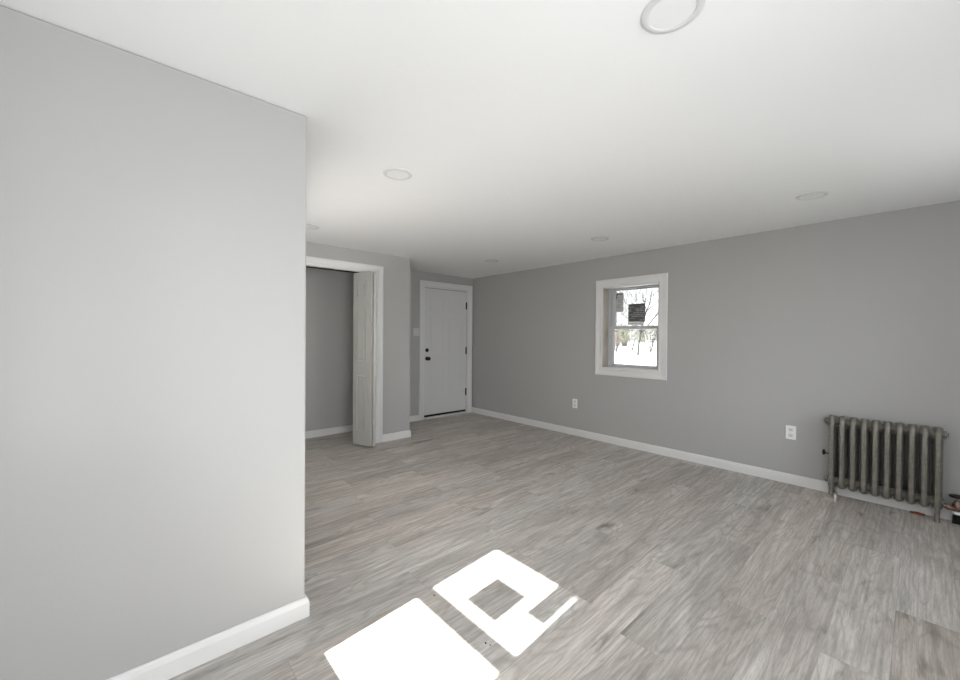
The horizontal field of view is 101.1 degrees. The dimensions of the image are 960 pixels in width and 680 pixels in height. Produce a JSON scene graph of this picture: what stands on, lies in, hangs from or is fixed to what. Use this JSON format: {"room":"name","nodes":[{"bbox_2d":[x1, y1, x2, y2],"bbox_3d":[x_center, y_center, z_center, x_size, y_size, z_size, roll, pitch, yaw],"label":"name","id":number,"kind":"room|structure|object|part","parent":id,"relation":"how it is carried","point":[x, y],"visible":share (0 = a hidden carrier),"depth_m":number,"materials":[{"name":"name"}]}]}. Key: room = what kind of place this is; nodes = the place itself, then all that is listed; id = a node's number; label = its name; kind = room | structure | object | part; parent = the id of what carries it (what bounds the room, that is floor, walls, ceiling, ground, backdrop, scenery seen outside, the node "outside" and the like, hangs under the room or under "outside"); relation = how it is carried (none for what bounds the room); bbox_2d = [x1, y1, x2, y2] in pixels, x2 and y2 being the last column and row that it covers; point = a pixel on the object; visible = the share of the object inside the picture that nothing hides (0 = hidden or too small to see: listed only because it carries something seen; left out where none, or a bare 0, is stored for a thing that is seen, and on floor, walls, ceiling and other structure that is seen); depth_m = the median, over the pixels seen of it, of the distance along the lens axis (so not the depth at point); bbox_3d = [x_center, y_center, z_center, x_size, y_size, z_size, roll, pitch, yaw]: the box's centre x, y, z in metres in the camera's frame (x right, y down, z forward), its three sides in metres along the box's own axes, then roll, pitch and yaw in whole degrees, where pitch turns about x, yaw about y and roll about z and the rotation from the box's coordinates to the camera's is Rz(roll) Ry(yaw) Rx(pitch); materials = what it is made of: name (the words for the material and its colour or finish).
{"room":"empty living room","nodes":[
{"label":"empty living room","id":0,"kind":"room"},
{"bbox_2d":[0,5,306,679],"bbox_3d":[-1.222,0.117,1.396,1.130,2.188,0.120,0,1,-42],"label":"wall","id":1,"kind":"structure","parent":0,"point":[153,213],"depth_m":1.36,"materials":[{"name":"paint"}]},
{"bbox_2d":[306,242,409,434],"bbox_3d":[-1.852,0.091,4.453,2.005,2.188,0.733,0,1,-42],"label":"wall","id":2,"kind":"structure","parent":0,"point":[396,271],"depth_m":4.70,"materials":[{"name":"paint"}]},
{"bbox_2d":[305,425,352,438],"bbox_3d":[-2.136,1.139,4.695,1.905,0.083,0.014,0,1,-42],"label":"baseboard","id":3,"kind":"structure","parent":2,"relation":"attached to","point":[341,429],"depth_m":4.91,"materials":[{"name":"paint"}]},
{"bbox_2d":[306,266,375,446],"bbox_3d":[-1.603,0.197,4.073,1.216,1.916,0.286,0,1,-42],"label":"door","id":4,"kind":"structure","parent":2,"relation":"in","point":[364,309],"depth_m":4.32,"materials":[{"name":"paint"}]},
{"bbox_2d":[306,256,383,442],"bbox_3d":[-1.688,0.167,4.168,1.400,2.042,0.122,0,1,-42],"label":"trim","id":5,"kind":"structure","parent":2,"relation":"attached to","point":[310,261],"depth_m":4.55,"materials":[{"name":"paint"}]},
{"bbox_2d":[382,430,410,441],"bbox_3d":[-1.234,1.144,4.999,0.382,0.083,0.731,0,1,-42],"label":"baseboard","id":6,"kind":"structure","parent":2,"relation":"attached to","point":[403,434],"depth_m":4.72,"materials":[{"name":"paint"}]},
{"bbox_2d":[305,268,472,430],"bbox_3d":[-1.535,0.087,5.328,3.643,2.188,0.150,0,1,-42],"label":"wall","id":7,"kind":"structure","parent":0,"point":[329,294],"depth_m":4.96,"materials":[{"name":"paint"}]},
{"bbox_2d":[409,415,418,421],"bbox_3d":[-0.747,1.141,5.938,1.624,0.083,0.014,0,1,-42],"label":"baseboard","id":8,"kind":"structure","parent":7,"relation":"attached to","point":[415,417],"depth_m":5.75,"materials":[{"name":"paint"}]},
{"bbox_2d":[413,328,418,335],"bbox_3d":[-0.926,-0.117,5.758,0.104,0.116,0.016,0,1,-42],"label":"light switch","id":9,"kind":"object","parent":7,"relation":"attached to","point":[415,330],"visible":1,"depth_m":5.75,"materials":[{"name":"plastic"}]},
{"bbox_2d":[423,286,467,419],"bbox_3d":[-0.551,0.190,6.177,0.857,1.985,0.198,0,1,-42],"label":"door","id":10,"kind":"structure","parent":7,"relation":"in","point":[445,309],"depth_m":6.15,"materials":[{"name":"paint"}]},
{"bbox_2d":[419,280,472,420],"bbox_3d":[-0.511,0.152,6.132,1.013,2.063,0.017,0,1,-42],"label":"trim","id":11,"kind":"structure","parent":7,"relation":"attached to","point":[423,283],"depth_m":5.90,"materials":[{"name":"paint"}]},
{"bbox_2d":[0,0,959,278],"bbox_3d":[0.145,-1.036,2.765,5.000,0.120,6.250,0,1,-42],"label":"ceiling","id":12,"kind":"structure","parent":0,"point":[527,132],"depth_m":1.63,"materials":[{"name":"white paint"}]},
{"bbox_2d":[306,224,319,229],"bbox_3d":[-1.495,-0.993,3.459,0.171,0.010,0.171,0,1,-42],"label":"recessed light","id":13,"kind":"object","parent":12,"relation":"in","point":[308,226],"visible":0.68,"depth_m":3.47,"materials":[{"name":"white plastic"}]},
{"bbox_2d":[306,225,316,228],"bbox_3d":[-1.495,-0.994,3.459,0.128,0.007,0.128,0,1,-42],"label":"diffuser","id":14,"kind":"object","parent":13,"relation":"attached to","point":[307,226],"depth_m":3.46,"materials":[{"name":"white plastic"}]},
{"bbox_2d":[383,168,412,179],"bbox_3d":[-0.483,-0.977,2.327,0.171,0.010,0.171,0,1,-42],"label":"recessed light","id":15,"kind":"object","parent":12,"relation":"in","point":[392,173],"visible":1,"depth_m":2.31,"materials":[{"name":"white plastic"}]},
{"bbox_2d":[387,170,408,178],"bbox_3d":[-0.483,-0.978,2.327,0.128,0.007,0.128,0,1,-42],"label":"diffuser","id":16,"kind":"object","parent":15,"relation":"attached to","point":[392,174],"depth_m":2.33,"materials":[{"name":"white plastic"}]},
{"bbox_2d":[591,237,608,240],"bbox_3d":[1.157,-0.975,3.808,0.171,0.010,0.171,0,1,-42],"label":"recessed light","id":17,"kind":"object","parent":12,"relation":"in","point":[594,238],"visible":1,"depth_m":3.79,"materials":[{"name":"white plastic"}]},
{"bbox_2d":[593,238,606,240],"bbox_3d":[1.157,-0.976,3.808,0.128,0.007,0.128,0,1,-42],"label":"diffuser","id":18,"kind":"object","parent":17,"relation":"attached to","point":[594,239],"depth_m":3.82,"materials":[{"name":"white plastic"}]},
{"bbox_2d":[640,0,704,33],"bbox_3d":[0.561,-0.961,1.155,0.171,0.010,0.171,0,1,-42],"label":"recessed light","id":19,"kind":"object","parent":12,"relation":"in","point":[658,16],"visible":1,"depth_m":1.16,"materials":[{"name":"white plastic"}]},
{"bbox_2d":[648,0,696,28],"bbox_3d":[0.561,-0.962,1.155,0.128,0.007,0.128,0,1,-42],"label":"diffuser","id":20,"kind":"object","parent":19,"relation":"attached to","point":[662,14],"depth_m":1.16,"materials":[{"name":"white plastic"}]},
{"bbox_2d":[795,191,828,199],"bbox_3d":[2.203,-0.958,2.623,0.171,0.010,0.171,0,1,-42],"label":"recessed light","id":21,"kind":"object","parent":12,"relation":"in","point":[816,194],"visible":1,"depth_m":2.61,"materials":[{"name":"white plastic"}]},
{"bbox_2d":[800,193,823,198],"bbox_3d":[2.203,-0.960,2.623,0.128,0.007,0.128,0,1,-42],"label":"diffuser","id":22,"kind":"object","parent":21,"relation":"attached to","point":[806,195],"depth_m":2.61,"materials":[{"name":"white plastic"}]},
{"bbox_2d":[168,412,959,679],"bbox_3d":[0.128,1.272,2.781,5.000,0.120,6.250,0,1,-42],"label":"floor","id":23,"kind":"structure","parent":0,"point":[573,557],"depth_m":2.07,"materials":[{"name":"laminate"}]},
{"bbox_2d":[824,491,837,502],"bbox_3d":[2.751,1.200,3.083,0.226,0.060,0.070,0,1,-42],"label":"wooden shim","id":24,"kind":"object","parent":23,"relation":"on","point":[828,497],"visible":0.96,"depth_m":3.03,"materials":[{"name":"paint"}]},
{"bbox_2d":[822,415,959,524],"bbox_3d":[2.982,0.914,2.889,0.130,0.639,0.729,0,1,-42],"label":"radiator","id":25,"kind":"object","parent":23,"relation":"on","point":[938,434],"visible":1,"depth_m":2.86,"materials":[{"name":"metal"}]},
{"bbox_2d":[910,511,924,515],"bbox_3d":[3.094,1.224,2.794,0.074,0.019,0.018,1,1,43],"label":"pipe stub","id":26,"kind":"object","parent":23,"relation":"on","point":[914,512],"visible":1,"depth_m":2.79,"materials":[{"name":"metal"}]},
{"bbox_2d":[472,200,959,504],"bbox_3d":[1.925,0.120,4.351,0.215,2.188,6.219,0,1,-42],"label":"wall","id":27,"kind":"structure","parent":0,"point":[858,317],"depth_m":3.52,"materials":[{"name":"paint"}]},
{"bbox_2d":[572,399,576,407],"bbox_3d":[1.200,0.802,4.994,0.009,0.116,0.072,0,1,-42],"label":"wall outlet","id":28,"kind":"object","parent":27,"relation":"attached to","point":[574,400],"visible":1,"depth_m":4.99,"materials":[{"name":"plastic"}]},
{"bbox_2d":[595,273,667,379],"bbox_3d":[1.759,-0.144,4.525,0.232,1.128,0.846,0,1,-42],"label":"window","id":29,"kind":"structure","parent":27,"relation":"in","point":[609,302],"depth_m":4.58,"materials":[{"name":"paint"}]},
{"bbox_3d":[1.726,-0.144,4.497,0.112,0.948,0.666,0,1,-42],"label":"sill","id":30,"kind":"part","parent":29,"relation":"part of","materials":[{"name":"paint"}]},
{"bbox_3d":[1.807,-0.144,4.568,0.103,0.948,0.666,0,1,-42],"label":"frame","id":31,"kind":"part","parent":29,"relation":"part of","materials":[{"name":"plastic"}]},
{"bbox_3d":[1.783,0.074,4.550,0.032,0.472,0.596,0,1,-42],"label":"sash","id":32,"kind":"part","parent":29,"relation":"part of","materials":[{"name":"glass"}]},
{"bbox_3d":[1.816,-0.361,4.574,0.032,0.470,0.596,0,1,-42],"label":"sash","id":33,"kind":"part","parent":29,"relation":"part of","materials":[{"name":"glass"}]},
{"bbox_2d":[472,407,952,519],"bbox_3d":[1.815,1.172,4.301,0.014,0.083,5.869,0,1,-42],"label":"baseboard","id":34,"kind":"structure","parent":27,"relation":"attached to","point":[820,485],"depth_m":3.70,"materials":[{"name":"paint"}]},
{"bbox_2d":[786,425,795,439],"bbox_3d":[2.651,0.790,3.370,0.009,0.116,0.072,0,1,-42],"label":"wall outlet","id":35,"kind":"object","parent":27,"relation":"attached to","point":[790,430],"visible":1,"depth_m":3.37,"materials":[{"name":"plastic"}]},
{"label":"outside","id":36,"kind":"structure","parent":0,"visible":0},
{"bbox_2d":[615,340,656,365],"bbox_3d":[37.625,0.977,73.893,145.400,0.950,180.000,0,1,-42],"label":"snowy ground","id":37,"kind":"structure","parent":36,"point":[625,355],"depth_m":28.23,"materials":[{"name":"white snow"}]},
{"bbox_2d":[615,325,627,345],"bbox_3d":[16.568,-0.580,50.486,2.000,2.700,4.400,0,1,-42],"label":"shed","id":38,"kind":"object","parent":37,"relation":"on","point":[624,343],"visible":0.03,"depth_m":48.92,"materials":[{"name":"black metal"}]},
{"bbox_2d":[615,329,629,352],"bbox_3d":[10.964,-0.026,31.712,2.023,2.184,2.010,0,1,-42],"label":"leafy shrub","id":39,"kind":"object","parent":37,"relation":"on","point":[624,335],"visible":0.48,"depth_m":31.53,"materials":[{"name":"green plant"}]},
{"bbox_3d":[10.957,0.198,31.724,0.980,1.737,0.981,0,1,-42],"label":"stem","id":40,"kind":"part","parent":39,"relation":"part of","materials":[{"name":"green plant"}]},
{"bbox_2d":[617,292,627,325],"bbox_3d":[20.375,-8.866,61.675,9.420,19.145,8.431,0,0,-36],"label":"bare tree","id":41,"kind":"object","parent":37,"relation":"on","point":[626,320],"visible":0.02,"depth_m":60.62,"materials":[{"name":"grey plant"}]},
{"bbox_2d":[620,329,643,350],"bbox_3d":[13.412,-0.058,34.807,2.057,2.151,2.010,0,1,-42],"label":"leafy shrub","id":42,"kind":"object","parent":37,"relation":"on","point":[629,330],"visible":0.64,"depth_m":34.65,"materials":[{"name":"green plant"}]},
{"bbox_3d":[13.502,0.149,34.871,0.904,1.737,0.792,1,1,37],"label":"stem","id":43,"kind":"part","parent":42,"relation":"part of","materials":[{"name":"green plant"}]},
{"bbox_2d":[617,288,649,348],"bbox_3d":[13.662,-4.961,38.569,5.424,11.881,7.530,1,1,37],"label":"bare tree","id":44,"kind":"object","parent":37,"relation":"on","point":[620,314],"visible":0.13,"depth_m":38.58,"materials":[{"name":"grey plant"}]},
{"bbox_2d":[620,289,646,346],"bbox_3d":[17.076,-6.555,46.985,7.884,14.866,6.445,0,0,-2],"label":"bare tree","id":45,"kind":"object","parent":37,"relation":"on","point":[641,289],"visible":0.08,"depth_m":46.21,"materials":[{"name":"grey plant"}]},
{"bbox_2d":[622,288,657,355],"bbox_3d":[11.898,-3.274,27.443,4.719,8.889,4.592,0,1,-42],"label":"bare tree","id":46,"kind":"object","parent":37,"relation":"on","point":[642,296],"visible":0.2,"depth_m":27.78,"materials":[{"name":"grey plant"}]},
{"bbox_2d":[639,325,656,352],"bbox_3d":[13.218,-0.059,30.526,1.864,2.259,1.833,0,1,-42],"label":"leafy shrub","id":47,"kind":"object","parent":37,"relation":"on","point":[652,341],"visible":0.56,"depth_m":30.33,"materials":[{"name":"green plant"}]},
{"bbox_3d":[13.212,0.163,30.522,0.853,1.816,0.902,0,1,-42],"label":"stem","id":48,"kind":"part","parent":47,"relation":"part of","materials":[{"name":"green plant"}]},
{"bbox_3d":[-1.937,0.100,2.954,0.120,2.188,3.155,0,1,-42],"label":"wall","id":49,"kind":"structure","parent":0,"visible":0},
{"bbox_2d":[107,595,308,679],"bbox_3d":[-1.892,1.158,2.316,0.929,0.083,2.390,0,1,-42],"label":"baseboard","id":50,"kind":"structure","parent":49,"relation":"attached to","point":[168,666],"depth_m":1.51,"materials":[{"name":"paint"}]}
]}

